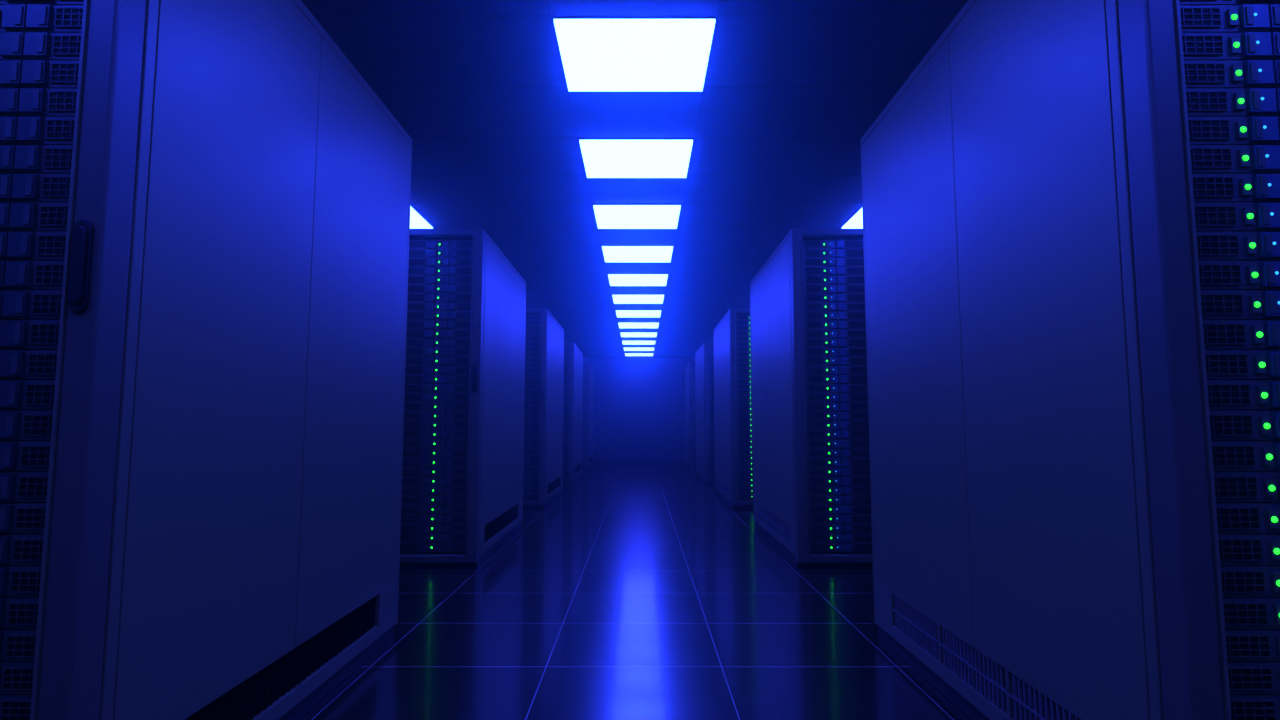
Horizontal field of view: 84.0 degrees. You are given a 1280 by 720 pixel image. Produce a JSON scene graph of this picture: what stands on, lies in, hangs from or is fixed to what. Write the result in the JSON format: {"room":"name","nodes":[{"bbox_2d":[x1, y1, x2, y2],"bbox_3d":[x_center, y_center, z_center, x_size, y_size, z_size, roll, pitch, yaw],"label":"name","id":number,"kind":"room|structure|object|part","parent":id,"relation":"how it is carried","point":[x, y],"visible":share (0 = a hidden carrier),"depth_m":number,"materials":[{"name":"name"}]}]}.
{"room":"server room","nodes":[
{"label":"server room","id":0,"kind":"room"},
{"bbox_2d":[301,0,967,357],"bbox_3d":[0.000,-0.893,7.261,5.120,0.100,17.700,0,-5,0],"label":"ceiling","id":1,"kind":"structure","parent":0,"point":[447,51],"depth_m":3.59,"materials":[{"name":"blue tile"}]},
{"bbox_2d":[410,204,432,226],"bbox_3d":[-1.865,-1.034,5.112,0.600,0.010,0.551,0,-5,0],"label":"housing","id":2,"kind":"object","parent":1,"relation":"attached to","point":[410,204],"visible":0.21,"depth_m":5.08,"materials":[{"name":"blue metal"}]},
{"bbox_2d":[410,206,432,228],"bbox_3d":[-1.865,-1.025,5.111,0.596,0.016,0.549,0,-5,0],"label":"diffuser","id":3,"kind":"object","parent":2,"relation":"attached to","point":[417,221],"visible":0.21,"depth_m":5.21,"materials":[{"name":"white plastic"}]},
{"bbox_2d":[553,16,715,20],"bbox_3d":[-0.020,-1.237,2.893,0.600,0.010,0.551,0,-5,0],"label":"housing","id":4,"kind":"object","parent":1,"relation":"attached to","point":[554,17],"visible":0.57,"depth_m":2.62,"materials":[{"name":"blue metal"}]},
{"bbox_2d":[554,19,715,90],"bbox_3d":[-0.020,-1.228,2.892,0.596,0.016,0.549,0,-5,0],"label":"ceiling light","id":5,"kind":"object","parent":4,"relation":"attached to","point":[596,54],"visible":1,"depth_m":2.84,"materials":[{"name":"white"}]},
{"bbox_2d":[313,0,955,357],"bbox_3d":[0.000,-0.843,7.257,4.920,0.002,17.500,0,-5,0],"label":"ceiling grid","id":6,"kind":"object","parent":1,"relation":"attached to","point":[718,15],"depth_m":3.96,"materials":[{"name":"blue metal"}]},
{"bbox_2d":[579,138,692,139],"bbox_3d":[-0.020,-1.136,4.002,0.600,0.010,0.551,0,-5,0],"label":"housing","id":7,"kind":"object","parent":1,"relation":"attached to","point":[579,138],"visible":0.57,"depth_m":3.73,"materials":[{"name":"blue metal"}]},
{"bbox_2d":[579,140,692,177],"bbox_3d":[-0.020,-1.127,4.002,0.596,0.016,0.549,0,-5,0],"label":"ceiling light","id":8,"kind":"object","parent":7,"relation":"attached to","point":[601,158],"visible":1,"depth_m":3.96,"materials":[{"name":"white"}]},
{"bbox_2d":[593,204,680,204],"bbox_3d":[-0.020,-1.034,5.112,0.600,0.010,0.551,0,-5,0],"label":"housing","id":9,"kind":"object","parent":1,"relation":"attached to","point":[593,204],"visible":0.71,"depth_m":4.84,"materials":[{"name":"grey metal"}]},
{"bbox_2d":[593,205,680,228],"bbox_3d":[-0.020,-1.025,5.111,0.596,0.016,0.549,0,-5,0],"label":"diffuser","id":10,"kind":"object","parent":9,"relation":"attached to","point":[607,216],"visible":1,"depth_m":5.06,"materials":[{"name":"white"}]},
{"bbox_2d":[602,245,672,245],"bbox_3d":[-0.020,-0.933,6.221,0.600,0.010,0.551,0,-5,0],"label":"housing","id":11,"kind":"object","parent":1,"relation":"attached to","point":[602,245],"visible":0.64,"depth_m":5.95,"materials":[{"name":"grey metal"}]},
{"bbox_2d":[602,246,672,261],"bbox_3d":[-0.020,-0.924,6.220,0.596,0.016,0.549,0,-5,0],"label":"diffuser","id":12,"kind":"object","parent":11,"relation":"attached to","point":[611,253],"visible":1,"depth_m":6.16,"materials":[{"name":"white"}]},
{"bbox_2d":[608,273,667,273],"bbox_3d":[-0.020,-0.832,7.331,0.600,0.010,0.551,0,-5,0],"label":"housing","id":13,"kind":"object","parent":1,"relation":"attached to","point":[608,273],"visible":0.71,"depth_m":7.06,"materials":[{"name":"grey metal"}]},
{"bbox_2d":[608,274,667,285],"bbox_3d":[-0.020,-0.823,7.330,0.596,0.016,0.549,0,-5,0],"label":"diffuser","id":14,"kind":"object","parent":13,"relation":"attached to","point":[614,279],"visible":1,"depth_m":7.25,"materials":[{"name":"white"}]},
{"bbox_2d":[612,294,663,294],"bbox_3d":[-0.020,-0.730,8.440,0.600,0.010,0.551,0,-5,0],"label":"housing","id":15,"kind":"object","parent":1,"relation":"attached to","point":[612,294],"visible":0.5,"depth_m":8.16,"materials":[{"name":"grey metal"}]},
{"bbox_2d":[612,295,663,303],"bbox_3d":[-0.020,-0.721,8.439,0.596,0.016,0.549,0,-5,0],"label":"diffuser","id":16,"kind":"object","parent":15,"relation":"attached to","point":[618,299],"visible":1,"depth_m":8.41,"materials":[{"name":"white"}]},
{"bbox_2d":[618,322,658,322],"bbox_3d":[-0.020,-0.527,10.659,0.600,0.010,0.551,0,-5,0],"label":"housing","id":17,"kind":"object","parent":1,"relation":"attached to","point":[618,322],"visible":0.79,"depth_m":10.38,"materials":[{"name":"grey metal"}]},
{"bbox_2d":[618,323,658,327],"bbox_3d":[-0.020,-0.518,10.658,0.596,0.016,0.549,0,-5,0],"label":"diffuser","id":18,"kind":"object","parent":17,"relation":"attached to","point":[621,325],"visible":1,"depth_m":10.61,"materials":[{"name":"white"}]},
{"bbox_2d":[622,340,655,340],"bbox_3d":[-0.020,-0.325,12.877,0.600,0.010,0.551,0,-5,0],"label":"housing","id":19,"kind":"object","parent":1,"relation":"attached to","point":[622,340],"visible":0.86,"depth_m":12.60,"materials":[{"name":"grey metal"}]},
{"bbox_2d":[622,341,655,344],"bbox_3d":[-0.020,-0.316,12.877,0.596,0.016,0.549,0,-5,0],"label":"diffuser","id":20,"kind":"object","parent":19,"relation":"attached to","point":[623,342],"visible":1,"depth_m":12.80,"materials":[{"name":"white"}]},
{"bbox_2d":[841,206,861,226],"bbox_3d":[1.825,-1.034,5.112,0.600,0.010,0.551,0,-5,0],"label":"housing","id":21,"kind":"object","parent":1,"relation":"attached to","point":[861,206],"visible":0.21,"depth_m":5.13,"materials":[{"name":"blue metal"}]},
{"bbox_2d":[842,208,862,228],"bbox_3d":[1.825,-1.025,5.111,0.596,0.016,0.549,0,-5,0],"label":"diffuser","id":22,"kind":"object","parent":21,"relation":"attached to","point":[856,222],"visible":0.21,"depth_m":5.21,"materials":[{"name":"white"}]},
{"bbox_3d":[-0.020,-0.629,9.549,0.600,0.010,0.551,0,-5,0],"label":"housing","id":23,"kind":"object","parent":1,"relation":"attached to","visible":0},
{"bbox_2d":[616,310,660,317],"bbox_3d":[-0.020,-0.620,9.549,0.596,0.016,0.549,0,-5,0],"label":"diffuser","id":24,"kind":"object","parent":23,"relation":"attached to","point":[620,313],"visible":1,"depth_m":9.47,"materials":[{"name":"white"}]},
{"bbox_3d":[-0.020,-0.426,11.768,0.600,0.010,0.551,0,-5,0],"label":"housing","id":25,"kind":"object","parent":1,"relation":"attached to","visible":0},
{"bbox_2d":[620,332,656,336],"bbox_3d":[-0.020,-0.417,11.767,0.596,0.016,0.549,0,-5,0],"label":"diffuser","id":26,"kind":"object","parent":25,"relation":"attached to","point":[623,334],"visible":1,"depth_m":11.67,"materials":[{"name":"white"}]},
{"bbox_3d":[-0.020,-0.223,13.987,0.600,0.010,0.551,0,-5,0],"label":"housing","id":27,"kind":"object","parent":1,"relation":"attached to","visible":0},
{"bbox_2d":[624,347,653,350],"bbox_3d":[-0.020,-0.214,13.986,0.596,0.016,0.549,0,-5,0],"label":"diffuser","id":28,"kind":"object","parent":27,"relation":"attached to","point":[625,348],"visible":1,"depth_m":13.89,"materials":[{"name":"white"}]},
{"bbox_3d":[-0.020,-0.122,15.096,0.600,0.010,0.551,0,-5,0],"label":"housing","id":29,"kind":"object","parent":1,"relation":"attached to","visible":0},
{"bbox_2d":[625,353,652,355],"bbox_3d":[-0.020,-0.113,15.095,0.596,0.016,0.549,0,-5,0],"label":"diffuser","id":30,"kind":"object","parent":29,"relation":"attached to","point":[626,354],"visible":1,"depth_m":14.98,"materials":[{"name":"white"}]},
{"bbox_2d":[298,464,970,719],"bbox_3d":[0.000,1.567,7.037,5.120,0.100,17.700,0,-5,0],"label":"floor","id":31,"kind":"structure","parent":0,"point":[638,591],"depth_m":3.08,"materials":[{"name":"tile"}]},
{"bbox_2d":[0,0,411,719],"bbox_3d":[-1.350,0.007,2.160,0.700,2.120,1.746,0,-5,0],"label":"rack","id":32,"kind":"object","parent":31,"relation":"on","point":[205,204],"visible":1,"depth_m":1.58,"materials":[{"name":"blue metal"}]},
{"bbox_3d":[-1.032,-0.174,1.309,0.034,0.175,0.018,0,-5,0],"label":"handle","id":33,"kind":"part","parent":32,"relation":"part of","materials":[{"name":"black metal"}]},
{"bbox_3d":[-1.350,-0.083,1.347,0.700,2.090,0.078,0,-5,0],"label":"door frame","id":34,"kind":"part","parent":32,"relation":"part of","materials":[{"name":"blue metal"}]},
{"bbox_2d":[400,228,525,564],"bbox_3d":[-1.350,0.292,5.287,0.700,2.120,1.746,0,-5,0],"label":"rack","id":35,"kind":"object","parent":31,"relation":"on","point":[462,499],"visible":0.72,"depth_m":4.52,"materials":[{"name":"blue metal"}]},
{"bbox_3d":[-1.350,0.203,4.474,0.700,2.090,0.078,0,-5,0],"label":"door frame","id":36,"kind":"part","parent":35,"relation":"part of","materials":[{"name":"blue metal"}]},
{"bbox_3d":[-1.032,0.112,4.436,0.034,0.175,0.018,0,-5,0],"label":"handle","id":37,"kind":"part","parent":35,"relation":"part of","materials":[{"name":"black"}]},
{"bbox_2d":[523,309,563,506],"bbox_3d":[-1.350,0.578,8.414,0.700,2.120,1.746,0,-5,0],"label":"rack","id":38,"kind":"object","parent":31,"relation":"on","point":[544,336],"visible":0.41,"depth_m":7.67,"materials":[{"name":"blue metal"}]},
{"bbox_3d":[-1.350,0.489,7.601,0.700,2.090,0.078,0,-5,0],"label":"door frame","id":39,"kind":"part","parent":38,"relation":"part of","materials":[{"name":"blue metal"}]},
{"bbox_3d":[-1.032,0.397,7.563,0.034,0.175,0.018,0,-5,0],"label":"handle","id":40,"kind":"part","parent":38,"relation":"part of","materials":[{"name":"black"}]},
{"bbox_2d":[563,342,582,482],"bbox_3d":[-1.350,0.864,11.541,0.700,2.120,1.746,0,-5,0],"label":"rack","id":41,"kind":"object","parent":31,"relation":"on","point":[573,356],"visible":0.24,"depth_m":10.80,"materials":[{"name":"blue metal"}]},
{"bbox_3d":[-1.350,0.774,10.728,0.700,2.090,0.078,0,-5,0],"label":"door frame","id":42,"kind":"part","parent":41,"relation":"part of","materials":[{"name":"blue metal"}]},
{"bbox_3d":[-1.032,0.683,10.690,0.034,0.175,0.018,0,-5,0],"label":"handle","id":43,"kind":"part","parent":41,"relation":"part of","materials":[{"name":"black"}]},
{"bbox_2d":[582,361,594,469],"bbox_3d":[-1.350,1.149,14.668,0.700,2.120,1.746,0,-5,0],"label":"rack","id":44,"kind":"object","parent":31,"relation":"on","point":[588,369],"visible":0.23,"depth_m":13.91,"materials":[{"name":"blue metal"}]},
{"bbox_3d":[-1.350,1.060,13.855,0.700,2.090,0.078,0,-5,0],"label":"door frame","id":45,"kind":"part","parent":44,"relation":"part of","materials":[{"name":"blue metal"}]},
{"bbox_2d":[684,361,695,469],"bbox_3d":[1.318,1.149,14.668,0.700,2.120,1.746,0,-5,0],"label":"rack","id":46,"kind":"object","parent":31,"relation":"on","point":[689,369],"visible":0.14,"depth_m":13.90,"materials":[{"name":"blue metal"}]},
{"bbox_3d":[1.318,1.060,13.855,0.700,2.090,0.078,0,-5,0],"label":"door frame","id":47,"kind":"part","parent":46,"relation":"part of","materials":[{"name":"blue metal"}]},
{"bbox_2d":[695,342,714,482],"bbox_3d":[1.318,0.864,11.541,0.700,2.120,1.746,0,-5,0],"label":"rack","id":48,"kind":"object","parent":31,"relation":"on","point":[704,357],"visible":0.23,"depth_m":10.80,"materials":[{"name":"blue metal"}]},
{"bbox_3d":[1.318,0.774,10.728,0.700,2.090,0.078,0,-5,0],"label":"door frame","id":49,"kind":"part","parent":48,"relation":"part of","materials":[{"name":"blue metal"}]},
{"bbox_2d":[713,309,752,506],"bbox_3d":[1.318,0.578,8.414,0.700,2.120,1.746,0,-5,0],"label":"rack","id":50,"kind":"object","parent":31,"relation":"on","point":[732,334],"visible":0.35,"depth_m":7.67,"materials":[{"name":"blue metal"}]},
{"bbox_3d":[1.318,0.489,7.601,0.700,2.090,0.078,0,-5,0],"label":"door frame","id":51,"kind":"part","parent":50,"relation":"part of","materials":[{"name":"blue metal"}]},
{"bbox_2d":[750,228,872,564],"bbox_3d":[1.318,0.292,5.287,0.700,2.120,1.746,0,-5,0],"label":"rack","id":52,"kind":"object","parent":31,"relation":"on","point":[812,488],"visible":0.77,"depth_m":4.52,"materials":[{"name":"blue metal"}]},
{"bbox_3d":[1.318,0.203,4.474,0.700,2.090,0.078,0,-5,0],"label":"door frame","id":53,"kind":"part","parent":52,"relation":"part of","materials":[{"name":"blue metal"}]},
{"bbox_2d":[860,0,1279,719],"bbox_3d":[1.318,0.007,2.160,0.700,2.120,1.746,0,-5,0],"label":"rack","id":54,"kind":"object","parent":31,"relation":"on","point":[1071,208],"visible":1,"depth_m":1.54,"materials":[{"name":"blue metal"}]},
{"bbox_3d":[1.318,-0.083,1.347,0.700,2.090,0.078,0,-5,0],"label":"door frame","id":55,"kind":"part","parent":54,"relation":"part of","materials":[{"name":"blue metal"}]},
{"bbox_2d":[583,358,694,460],"bbox_3d":[0.000,1.137,15.912,5.120,2.370,0.100,0,-5,0],"label":"wall","id":56,"kind":"structure","parent":0,"point":[639,402],"depth_m":15.87,"materials":[{"name":"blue paint"}]},
{"bbox_2d":[593,461,684,463],"bbox_3d":[0.000,2.273,15.753,4.920,0.080,0.012,0,-5,0],"label":"baseboard","id":57,"kind":"structure","parent":56,"relation":"attached to","point":[595,462],"depth_m":15.74,"materials":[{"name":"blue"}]}
]}

